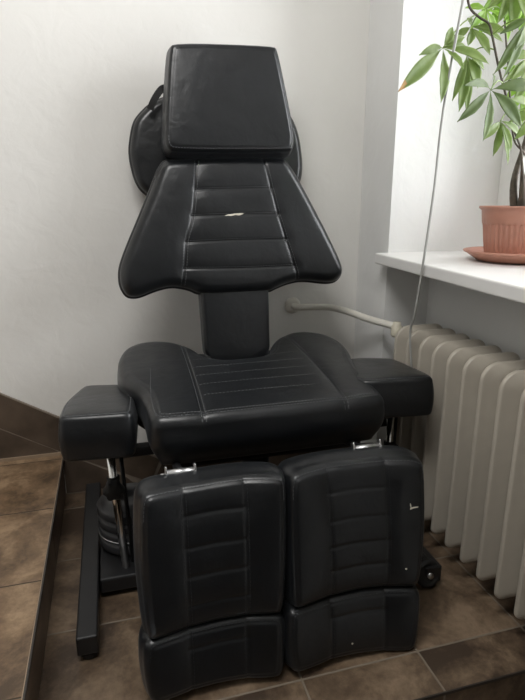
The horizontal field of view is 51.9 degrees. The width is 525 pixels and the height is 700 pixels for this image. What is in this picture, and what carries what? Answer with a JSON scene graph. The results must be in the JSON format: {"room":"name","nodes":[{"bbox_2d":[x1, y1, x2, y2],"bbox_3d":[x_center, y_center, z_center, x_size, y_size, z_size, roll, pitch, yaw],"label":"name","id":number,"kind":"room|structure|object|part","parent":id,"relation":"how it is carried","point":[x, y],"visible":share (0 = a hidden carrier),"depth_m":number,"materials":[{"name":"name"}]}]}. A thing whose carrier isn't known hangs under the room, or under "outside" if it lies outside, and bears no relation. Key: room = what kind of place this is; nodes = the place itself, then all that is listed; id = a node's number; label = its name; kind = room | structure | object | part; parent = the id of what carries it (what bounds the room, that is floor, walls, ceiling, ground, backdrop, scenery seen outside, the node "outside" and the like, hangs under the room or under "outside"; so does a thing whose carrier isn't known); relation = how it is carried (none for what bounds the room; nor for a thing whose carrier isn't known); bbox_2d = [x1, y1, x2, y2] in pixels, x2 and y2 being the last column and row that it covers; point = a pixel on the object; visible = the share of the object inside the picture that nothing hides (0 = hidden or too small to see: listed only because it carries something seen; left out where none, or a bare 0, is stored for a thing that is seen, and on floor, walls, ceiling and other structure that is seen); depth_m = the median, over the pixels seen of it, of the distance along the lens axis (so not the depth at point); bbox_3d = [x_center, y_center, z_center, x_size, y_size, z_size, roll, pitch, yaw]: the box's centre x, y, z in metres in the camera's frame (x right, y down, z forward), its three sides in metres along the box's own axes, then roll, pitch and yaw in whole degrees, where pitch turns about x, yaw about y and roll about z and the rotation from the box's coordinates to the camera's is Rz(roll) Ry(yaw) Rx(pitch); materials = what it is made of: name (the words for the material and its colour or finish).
{"room":"service shop","nodes":[
{"label":"service shop","id":0,"kind":"room"},
{"bbox_2d":[26,469,65,699],"bbox_3d":[-0.582,0.604,1.465,0.005,0.151,1.115,-4,16,-15],"label":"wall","id":1,"kind":"structure","parent":0,"point":[40,642],"depth_m":1.37,"materials":[{"name":"brown stone"}]},
{"bbox_2d":[21,457,63,699],"bbox_3d":[-0.511,0.582,1.236,0.004,0.012,1.568,-4,16,-15],"label":"trim","id":2,"kind":"structure","parent":1,"relation":"attached to","point":[61,470],"depth_m":1.25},
{"bbox_2d":[0,0,369,487],"bbox_3d":[-0.930,-0.589,1.741,4.000,3.100,0.200,-4,16,-15],"label":"wall","id":3,"kind":"structure","parent":0,"point":[76,76],"depth_m":1.79,"materials":[{"name":"white paint"}]},
{"bbox_2d":[0,429,57,458],"bbox_3d":[-1.380,0.028,1.671,1.348,0.811,0.016,-4,16,-15],"label":"platform","id":4,"kind":"object","parent":3,"relation":"attached to","point":[11,445],"visible":0.8,"depth_m":1.90,"materials":[{"name":"brown tile"}]},
{"bbox_2d":[0,452,60,461],"bbox_3d":[-1.391,0.423,1.766,1.378,0.011,0.008,-4,16,-15],"label":"trim","id":5,"kind":"structure","parent":3,"relation":"attached to","point":[54,453],"depth_m":1.92,"materials":[{"name":"beige tile"}]},
{"bbox_2d":[0,393,347,493],"bbox_3d":[-0.844,-0.006,1.817,2.520,1.137,0.016,-4,16,-15],"label":"baseboard","id":6,"kind":"structure","parent":3,"relation":"attached to","point":[18,418],"depth_m":1.98,"materials":[{"name":"brown tile"}]},
{"bbox_2d":[285,297,402,336],"bbox_3d":[0.312,-0.124,1.938,0.501,0.090,0.098,11,19,35],"label":"pipe","id":7,"kind":"object","parent":3,"relation":"attached to","point":[292,305],"visible":0.97,"depth_m":1.98,"materials":[{"name":"white metal"}]},
{"bbox_2d":[38,489,524,699],"bbox_3d":[0.105,0.668,1.738,1.490,0.120,1.217,-4,16,-15],"label":"floor","id":8,"kind":"structure","parent":0,"point":[467,635],"depth_m":1.28,"materials":[{"name":"brown tile"}]},
{"bbox_2d":[0,454,61,699],"bbox_3d":[-1.565,0.733,0.977,2.187,0.163,1.578,-4,16,-15],"label":"platform","id":9,"kind":"object","parent":8,"relation":"on","point":[28,487],"visible":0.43,"depth_m":1.41,"materials":[{"name":"brown tile"}]},
{"bbox_2d":[58,44,441,699],"bbox_3d":[-0.022,-0.079,1.456,1.028,1.519,0.925,-4,16,-15],"label":"chair","id":10,"kind":"object","parent":8,"relation":"on","point":[251,566],"visible":1,"depth_m":1.34,"materials":[{"name":"black leather"}]},
{"bbox_3d":[-0.431,0.183,1.445,0.197,0.145,0.356,-4,16,-15],"label":"armrest","id":11,"kind":"part","parent":10,"relation":"part of","materials":[{"name":"black leather"}]},
{"bbox_3d":[-0.397,0.373,1.437,0.057,0.051,0.029,-4,16,-15],"label":"knob","id":12,"kind":"part","parent":10,"relation":"part of","materials":[{"name":"black rubber"}]},
{"bbox_3d":[-0.397,0.420,1.473,0.069,0.403,0.023,14,21,41],"label":"rod","id":13,"kind":"part","parent":10,"relation":"part of","materials":[{"name":"silver metal"}]},
{"bbox_3d":[-0.207,0.274,1.303,0.020,0.081,0.216,-4,16,-15],"label":"hinge arm","id":14,"kind":"part","parent":10,"relation":"part of"},
{"bbox_2d":[128,84,301,195],"bbox_3d":[-0.141,-0.657,1.761,0.580,0.359,0.093,-4,16,-15],"label":"pillow","id":15,"kind":"object","parent":10,"relation":"attached to","point":[145,152],"visible":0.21,"depth_m":1.69,"materials":[{"name":"black leather"}]},
{"bbox_3d":[-0.089,-0.391,1.704,0.734,0.426,0.130,-4,16,-15],"label":"backrest","id":16,"kind":"part","parent":10,"relation":"part of","materials":[{"name":"black leather"}]},
{"bbox_3d":[-0.089,-0.097,1.753,0.231,0.362,0.122,-4,16,-15],"label":"backrest stem","id":17,"kind":"part","parent":10,"relation":"part of","materials":[{"name":"black leather"}]},
{"bbox_3d":[-0.045,0.111,1.590,0.735,0.189,0.567,-4,16,-15],"label":"seat","id":18,"kind":"part","parent":10,"relation":"part of","materials":[{"name":"black leather"}]},
{"bbox_3d":[-0.023,0.220,1.607,0.520,0.045,0.360,-4,16,-15],"label":"seat frame","id":19,"kind":"part","parent":10,"relation":"part of","materials":[{"name":"black metal"}]},
{"bbox_3d":[0.241,0.241,1.424,0.020,0.081,0.216,-4,16,-15],"label":"hinge arm","id":20,"kind":"part","parent":10,"relation":"part of"},
{"bbox_3d":[0.391,0.362,1.681,0.023,0.403,0.079,3,16,11],"label":"rod","id":21,"kind":"part","parent":10,"relation":"part of","materials":[{"name":"silver metal"}]},
{"bbox_3d":[0.341,0.109,1.637,0.261,0.144,0.345,-4,16,-15],"label":"armrest","id":22,"kind":"part","parent":10,"relation":"part of","materials":[{"name":"black leather"}]},
{"bbox_2d":[414,670,524,699],"bbox_3d":[0.193,0.776,1.137,1.290,0.007,0.004,-4,16,-15],"label":"trim","id":23,"kind":"structure","parent":8,"relation":"attached to","point":[462,688],"depth_m":1.21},
{"bbox_2d":[353,0,516,444],"bbox_3d":[0.652,-0.746,1.935,0.530,2.900,0.253,-4,16,-15],"label":"wall","id":24,"kind":"structure","parent":0,"point":[401,128],"depth_m":1.83,"materials":[{"name":"white paint"}]},
{"bbox_2d":[426,278,524,359],"bbox_3d":[1.075,0.960,1.171,0.360,2.022,2.295,-4,16,-15],"label":"wall","id":25,"kind":"structure","parent":0,"point":[491,319],"depth_m":1.67,"materials":[{"name":"white paint"}]},
{"bbox_2d":[375,251,524,303],"bbox_3d":[0.913,-0.017,0.848,0.458,0.075,2.289,-4,16,-15],"label":"windowsill","id":26,"kind":"structure","parent":25,"relation":"on","point":[459,268],"depth_m":1.49,"materials":[{"name":"white plastic"}]},
{"bbox_2d":[463,246,524,263],"bbox_3d":[0.753,-0.287,1.632,0.278,0.032,0.278,-4,16,-15],"label":"saucer","id":27,"kind":"object","parent":26,"relation":"on","point":[478,253],"visible":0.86,"depth_m":1.55,"materials":[{"name":"ceramic"}]},
{"bbox_2d":[398,0,524,253],"bbox_3d":[0.624,-0.606,1.427,0.552,0.739,0.270,-15,21,-42],"label":"potted plant","id":28,"kind":"object","parent":27,"relation":"on","point":[503,226],"visible":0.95,"depth_m":1.39,"materials":[{"name":"green plant"}]},
{"bbox_3d":[0.753,-0.353,1.614,0.210,0.152,0.210,-4,16,-15],"label":"pot","id":29,"kind":"part","parent":28,"relation":"part of","materials":[{"name":"ceramic"}]},
{"bbox_2d":[393,323,524,618],"bbox_3d":[0.687,0.348,1.328,0.196,0.588,1.208,-4,16,-15],"label":"radiator","id":30,"kind":"object","parent":25,"relation":"attached to","point":[470,448],"visible":0.88,"depth_m":1.46,"materials":[{"name":"beige metal"}]},
{"bbox_3d":[0.995,-1.551,0.443,0.530,0.550,2.285,-4,16,-15],"label":"lintel","id":31,"kind":"object","parent":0,"visible":0},
{"bbox_2d":[409,0,463,367],"bbox_3d":[0.474,-0.310,1.522,0.072,1.481,0.185,3,16,12],"label":"hanging cable","id":32,"kind":"object","parent":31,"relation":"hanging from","point":[462,1],"visible":0.91,"depth_m":1.46,"materials":[{"name":"grey plastic"}]},
{"bbox_2d":[497,28,524,205],"bbox_3d":[1.167,-0.685,0.734,0.082,1.274,2.285,-4,16,-15],"label":"window","id":33,"kind":"structure","parent":31,"relation":"attached to","point":[507,169],"depth_m":1.84,"materials":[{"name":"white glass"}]},
{"bbox_3d":[1.155,-0.681,0.731,0.057,1.160,2.161,-4,16,-15],"label":"sash","id":34,"kind":"part","parent":33,"relation":"part of","materials":[{"name":"white plastic"}]}
]}

